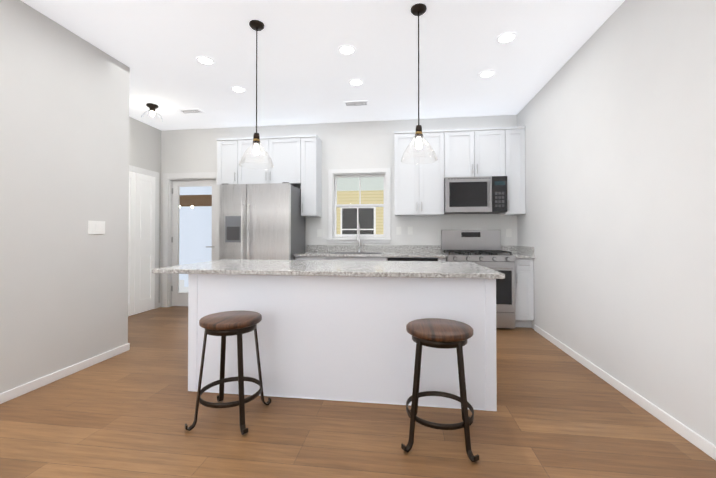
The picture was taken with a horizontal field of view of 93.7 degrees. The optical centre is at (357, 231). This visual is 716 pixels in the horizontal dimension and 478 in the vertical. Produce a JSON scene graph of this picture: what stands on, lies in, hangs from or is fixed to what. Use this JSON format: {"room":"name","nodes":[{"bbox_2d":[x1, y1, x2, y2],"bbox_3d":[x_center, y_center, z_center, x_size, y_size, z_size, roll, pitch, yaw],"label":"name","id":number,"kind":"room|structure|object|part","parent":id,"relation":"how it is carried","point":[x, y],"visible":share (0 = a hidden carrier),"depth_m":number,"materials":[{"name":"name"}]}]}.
{"room":"kitchen","nodes":[
{"label":"kitchen","id":0,"kind":"room"},
{"bbox_2d":[0,0,129,392],"bbox_3d":[-3.384,-0.273,0.384,1.290,2.880,6.290,0,-1,8],"label":"wall","id":1,"kind":"structure","parent":0,"point":[64,129],"depth_m":2.72,"materials":[{"name":"grey paint"}]},
{"bbox_2d":[0,343,129,403],"bbox_3d":[-2.728,1.132,0.363,0.013,0.070,6.153,0,-1,8],"label":"baseboard","id":2,"kind":"structure","parent":1,"relation":"attached to","point":[13,393],"depth_m":2.70,"materials":[{"name":"white wood"}]},
{"bbox_2d":[88,221,104,233],"bbox_3d":[-2.377,-0.038,3.054,0.008,0.120,0.170,0,-1,8],"label":"switch plate","id":3,"kind":"object","parent":1,"relation":"attached to","point":[96,227],"visible":1,"depth_m":3.05,"materials":[{"name":"white plastic"}]},
{"bbox_2d":[129,116,160,315],"bbox_3d":[-3.413,-0.227,4.528,0.150,2.880,1.920,0,-1,8],"label":"wall","id":4,"kind":"structure","parent":0,"point":[144,145],"depth_m":5.18,"materials":[{"name":"grey paint"}]},
{"bbox_2d":[128,171,154,315],"bbox_3d":[-3.250,0.171,4.910,0.070,2.078,0.802,0,-1,8],"label":"closet door","id":5,"kind":"structure","parent":4,"relation":"in","point":[141,275],"depth_m":5.04,"materials":[{"name":"white wood"}]},
{"bbox_2d":[129,165,158,308],"bbox_3d":[-3.276,0.130,4.914,0.020,2.175,0.980,0,-1,8],"label":"door frame","id":6,"kind":"structure","parent":4,"relation":"attached to","point":[144,171],"depth_m":5.34,"materials":[{"name":"white wood"}]},
{"bbox_2d":[21,0,624,129],"bbox_3d":[-1.006,-1.755,1.131,5.815,0.100,8.360,0,-1,8],"label":"ceiling","id":7,"kind":"structure","parent":0,"point":[307,71],"depth_m":3.17,"materials":[{"name":"white paint"}]},
{"bbox_2d":[141,103,163,122],"bbox_3d":[-2.708,-1.572,4.420,0.260,0.189,0.260,0,-1,8],"label":"flush-mount light","id":8,"kind":"object","parent":7,"relation":"attached to","point":[152,107],"visible":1,"depth_m":4.39,"materials":[{"name":"clear glass"}]},
{"bbox_2d":[176,108,204,113],"bbox_3d":[-2.307,-1.660,4.630,0.320,0.009,0.160,0,-1,8],"label":"ceiling vent","id":9,"kind":"object","parent":7,"relation":"in","point":[185,111],"depth_m":4.62,"materials":[{"name":"white metal"}]},
{"bbox_2d":[196,56,214,64],"bbox_3d":[-1.495,-1.677,3.293,0.169,0.005,0.169,0,-1,-1],"label":"recessed light","id":10,"kind":"object","parent":7,"relation":"in","point":[204,60],"depth_m":3.29,"materials":[{"name":"white plastic"}]},
{"bbox_2d":[231,86,245,92],"bbox_3d":[-1.405,-1.670,3.942,0.169,0.005,0.169,0,-1,-1],"label":"recessed light","id":11,"kind":"object","parent":7,"relation":"in","point":[238,89],"depth_m":3.94,"materials":[{"name":"white plastic"}]},
{"bbox_2d":[238,20,273,168],"bbox_3d":[-0.823,-1.108,2.724,0.274,1.155,0.274,0,-1,8],"label":"pendant light","id":12,"kind":"object","parent":7,"relation":"hanging from","point":[256,25],"visible":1,"depth_m":2.71,"materials":[{"name":"clear glass"}]},
{"bbox_2d":[338,45,355,54],"bbox_3d":[-0.103,-1.679,3.105,0.169,0.005,0.169,0,-1,-1],"label":"recessed light","id":13,"kind":"object","parent":7,"relation":"in","point":[344,49],"depth_m":3.10,"materials":[{"name":"white plastic"}]},
{"bbox_2d":[343,100,368,106],"bbox_3d":[-0.023,-1.663,4.359,0.320,0.009,0.160,0,-1,8],"label":"ceiling vent","id":14,"kind":"object","parent":7,"relation":"in","point":[346,104],"depth_m":4.35,"materials":[{"name":"white metal"}]},
{"bbox_2d":[349,79,363,85],"bbox_3d":[-0.021,-1.672,3.760,0.169,0.005,0.169,0,-1,-1],"label":"recessed light","id":15,"kind":"object","parent":7,"relation":"in","point":[354,82],"depth_m":3.76,"materials":[{"name":"white plastic"}]},
{"bbox_2d":[401,3,437,164],"bbox_3d":[0.459,-1.111,2.535,0.274,1.155,0.274,0,-1,8],"label":"pendant light","id":16,"kind":"object","parent":7,"relation":"hanging from","point":[419,9],"visible":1,"depth_m":2.52,"materials":[{"name":"clear glass"}]},
{"bbox_2d":[478,70,495,77],"bbox_3d":[1.370,-1.674,3.565,0.169,0.005,0.169,0,-1,-1],"label":"recessed light","id":17,"kind":"object","parent":7,"relation":"in","point":[488,73],"depth_m":3.57,"materials":[{"name":"white plastic"}]},
{"bbox_2d":[496,32,516,43],"bbox_3d":[1.289,-1.681,2.915,0.169,0.005,0.169,0,-1,-1],"label":"recessed light","id":18,"kind":"object","parent":7,"relation":"in","point":[506,38],"depth_m":2.91,"materials":[{"name":"white plastic"}]},
{"bbox_2d":[160,115,516,306],"bbox_3d":[-0.470,-0.219,5.184,5.815,2.880,0.150,0,-1,8],"label":"wall","id":19,"kind":"structure","parent":0,"point":[358,145],"depth_m":5.07,"materials":[{"name":"grey paint"}]},
{"bbox_2d":[162,172,219,306],"bbox_3d":[-2.655,0.139,5.458,1.010,2.170,0.170,0,-1,8],"label":"door frame","id":20,"kind":"structure","parent":19,"relation":"attached to","point":[168,178],"depth_m":5.43,"materials":[{"name":"white wood"}]},
{"bbox_2d":[171,180,215,305],"bbox_3d":[-2.658,0.186,5.445,0.804,2.052,0.094,0,-1,8],"label":"door","id":21,"kind":"structure","parent":19,"relation":"in","point":[179,298],"depth_m":5.49,"materials":[{"name":"white wood"}]},
{"bbox_2d":[217,138,240,185],"bbox_3d":[-1.885,-1.040,5.135,0.385,0.689,0.330,0,-1,8],"label":"upper cabinet","id":22,"kind":"object","parent":19,"relation":"attached to","point":[228,149],"depth_m":4.98,"materials":[{"name":"white wood"}]},
{"bbox_2d":[241,135,300,186],"bbox_3d":[-1.311,-1.041,5.059,1.024,0.689,0.330,0,-1,8],"label":"upper cabinet","id":23,"kind":"object","parent":19,"relation":"attached to","point":[296,160],"depth_m":4.89,"materials":[{"name":"white wood"}]},
{"bbox_2d":[297,135,320,216],"bbox_3d":[-0.720,-0.808,4.979,0.292,1.156,0.330,0,-1,8],"label":"upper cabinet","id":24,"kind":"object","parent":19,"relation":"attached to","point":[310,184],"depth_m":4.82,"materials":[{"name":"white wood"}]},
{"bbox_2d":[317,229,321,236],"bbox_3d":[-0.587,0.020,5.117,0.072,0.116,0.007,0,-1,8],"label":"electrical outlet plate","id":25,"kind":"object","parent":19,"relation":"attached to","point":[319,231],"depth_m":5.11,"materials":[{"name":"white plastic"}]},
{"bbox_2d":[327,168,391,242],"bbox_3d":[0.026,-0.388,5.098,0.980,1.115,0.195,0,-1,8],"label":"window","id":26,"kind":"structure","parent":19,"relation":"in","point":[333,173],"depth_m":5.07,"materials":[{"name":"white wood"}]},
{"bbox_3d":[0.029,-0.397,5.123,0.782,0.935,0.065,0,-1,8],"label":"window sash","id":27,"kind":"part","parent":26,"relation":"part of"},
{"bbox_2d":[306,245,440,252],"bbox_3d":[0.213,0.252,5.001,2.004,0.104,0.019,0,-1,8],"label":"backsplash","id":28,"kind":"structure","parent":19,"relation":"attached to","point":[310,248],"depth_m":4.97,"materials":[{"name":"grey stone"}]},
{"bbox_2d":[396,227,400,234],"bbox_3d":[0.604,-0.016,4.960,0.072,0.116,0.007,0,-1,8],"label":"electrical outlet plate","id":29,"kind":"object","parent":19,"relation":"attached to","point":[398,229],"depth_m":4.96,"materials":[{"name":"white plastic"}]},
{"bbox_2d":[408,227,412,234],"bbox_3d":[0.768,-0.016,4.939,0.072,0.116,0.007,0,-1,8],"label":"electrical outlet plate","id":30,"kind":"object","parent":19,"relation":"attached to","point":[410,232],"depth_m":4.94,"materials":[{"name":"white plastic"}]},
{"bbox_2d":[394,129,449,215],"bbox_3d":[0.892,-0.810,4.766,0.738,1.156,0.330,0,-1,8],"label":"upper cabinet","id":31,"kind":"object","parent":19,"relation":"attached to","point":[418,189],"depth_m":4.61,"materials":[{"name":"white wood"}]},
{"bbox_2d":[450,127,505,176],"bbox_3d":[1.588,-1.060,4.678,0.790,0.659,0.330,0,-1,8],"label":"upper cabinet","id":32,"kind":"object","parent":19,"relation":"attached to","point":[469,152],"depth_m":4.51,"materials":[{"name":"white wood"}]},
{"bbox_2d":[444,176,506,213],"bbox_3d":[1.579,-0.492,4.601,0.786,0.468,0.472,0,-1,8],"label":"microwave","id":33,"kind":"object","parent":32,"relation":"attached to","point":[477,195],"visible":0.98,"depth_m":4.42,"materials":[{"name":"grey metal"}]},
{"bbox_2d":[506,229,511,236],"bbox_3d":[2.140,0.016,4.757,0.072,0.116,0.007,0,-1,8],"label":"electrical outlet plate","id":34,"kind":"object","parent":19,"relation":"attached to","point":[508,231],"depth_m":4.75,"materials":[{"name":"white plastic"}]},
{"bbox_2d":[499,126,525,214],"bbox_3d":[2.074,-0.812,4.611,0.315,1.156,0.330,0,-1,8],"label":"upper cabinet","id":35,"kind":"object","parent":19,"relation":"attached to","point":[515,136],"depth_m":4.45,"materials":[{"name":"white wood"}]},
{"bbox_2d":[0,306,715,477],"bbox_3d":[-1.006,1.225,1.097,5.815,0.100,8.360,0,-1,8],"label":"floor","id":36,"kind":"structure","parent":0,"point":[558,413],"depth_m":2.00,"materials":[{"name":"brown wood"}]},
{"bbox_2d":[185,310,270,434],"bbox_3d":[-0.814,0.865,2.155,0.402,0.636,0.402,0,-1,8],"label":"stool","id":37,"kind":"object","parent":36,"relation":"on","point":[223,325],"visible":1,"depth_m":2.04,"materials":[{"name":"brown wood"}]},
{"bbox_2d":[219,182,304,259],"bbox_3d":[-1.327,0.285,4.748,0.968,1.853,0.806,0,-1,8],"label":"fridge","id":38,"kind":"object","parent":36,"relation":"on","point":[266,221],"visible":0.6,"depth_m":4.42,"materials":[{"name":"grey metal"}]},
{"bbox_2d":[295,257,329,259],"bbox_3d":[-0.577,0.774,4.807,0.487,0.880,0.599,0,-1,8],"label":"base cabinet","id":39,"kind":"object","parent":36,"relation":"on","point":[296,258],"depth_m":4.52,"materials":[{"name":"white wood"}]},
{"bbox_2d":[188,275,496,410],"bbox_3d":[-0.117,0.752,2.816,2.202,0.880,0.922,0,-1,8],"label":"kitchen island","id":40,"kind":"object","parent":36,"relation":"on","point":[333,330],"depth_m":2.35,"materials":[{"name":"white wood"}]},
{"bbox_2d":[152,259,503,278],"bbox_3d":[-0.225,0.295,2.823,2.496,0.033,1.015,0,-1,8],"label":"island countertop","id":41,"kind":"structure","parent":40,"relation":"on","point":[354,269],"depth_m":2.47,"materials":[{"name":"grey stone"}]},
{"bbox_2d":[330,257,389,260],"bbox_3d":[-0.020,0.773,4.733,0.886,0.880,0.599,0,-1,8],"label":"base cabinet","id":42,"kind":"object","parent":36,"relation":"on","point":[331,258],"depth_m":4.43,"materials":[{"name":"white wood"}]},
{"bbox_2d":[390,257,445,260],"bbox_3d":[0.761,0.772,4.630,0.821,0.880,0.599,0,-1,8],"label":"dishwasher","id":43,"kind":"object","parent":36,"relation":"on","point":[391,258],"depth_m":4.34,"materials":[{"name":"black"}]},
{"bbox_2d":[294,253,445,256],"bbox_3d":[0.172,0.316,4.696,2.004,0.031,0.633,0,-1,8],"label":"countertop","id":44,"kind":"structure","parent":43,"relation":"on","point":[298,254],"depth_m":4.42,"materials":[{"name":"grey stone"}]},
{"bbox_2d":[357,223,363,251],"bbox_3d":[0.033,0.085,4.874,0.108,0.435,0.213,0,-1,8],"label":"faucet","id":45,"kind":"object","parent":44,"relation":"on","point":[358,232],"visible":1,"depth_m":4.94,"materials":[{"name":"silver metal"}]},
{"bbox_2d":[401,318,478,461],"bbox_3d":[0.468,0.863,1.936,0.398,0.636,0.398,0,-1,14],"label":"stool","id":46,"kind":"object","parent":36,"relation":"on","point":[438,333],"visible":1,"depth_m":1.82,"materials":[{"name":"brown wood"}]},
{"bbox_2d":[441,230,514,328],"bbox_3d":[1.560,0.589,4.446,0.808,1.242,0.749,0,-1,8],"label":"range","id":47,"kind":"object","parent":36,"relation":"on","point":[481,247],"visible":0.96,"depth_m":4.17,"materials":[{"name":"grey metal"}]},
{"bbox_2d":[515,257,533,327],"bbox_3d":[2.093,0.770,4.456,0.242,0.880,0.596,0,-1,8],"label":"base cabinet","id":48,"kind":"object","parent":36,"relation":"on","point":[524,288],"depth_m":4.17,"materials":[{"name":"white wood"}]},
{"bbox_2d":[504,253,529,256],"bbox_3d":[2.091,0.314,4.443,0.242,0.031,0.633,0,-1,8],"label":"countertop","id":49,"kind":"structure","parent":48,"relation":"on","point":[516,254],"depth_m":4.34,"materials":[{"name":"grey stone"}]},
{"bbox_2d":[517,0,715,445],"bbox_3d":[1.793,-0.270,0.670,0.150,2.880,8.210,0,-1,8],"label":"wall","id":50,"kind":"structure","parent":0,"point":[616,222],"depth_m":2.34,"materials":[{"name":"grey paint"}]},
{"bbox_2d":[518,246,533,256],"bbox_3d":[2.201,0.246,4.429,0.020,0.104,0.591,0,-1,8],"label":"backsplash","id":51,"kind":"structure","parent":50,"relation":"attached to","point":[521,249],"depth_m":4.34,"materials":[{"name":"grey stone"}]},
{"bbox_2d":[534,325,715,459],"bbox_3d":[1.681,1.132,0.429,0.013,0.070,7.435,0,-1,8],"label":"baseboard","id":52,"kind":"structure","parent":50,"relation":"attached to","point":[707,447],"depth_m":2.26,"materials":[{"name":"white wood"}]},
{"label":"outside","id":53,"kind":"structure","parent":0,"visible":0},
{"bbox_2d":[179,280,187,291],"bbox_3d":[-1.386,1.312,7.073,13.000,0.100,3.389,0,-1,8],"label":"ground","id":54,"kind":"structure","parent":53,"point":[183,289],"depth_m":7.63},
{"bbox_2d":[179,177,383,286],"bbox_3d":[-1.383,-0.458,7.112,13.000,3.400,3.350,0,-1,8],"label":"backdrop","id":55,"kind":"structure","parent":53,"point":[375,187],"depth_m":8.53,"materials":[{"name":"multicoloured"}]}
]}

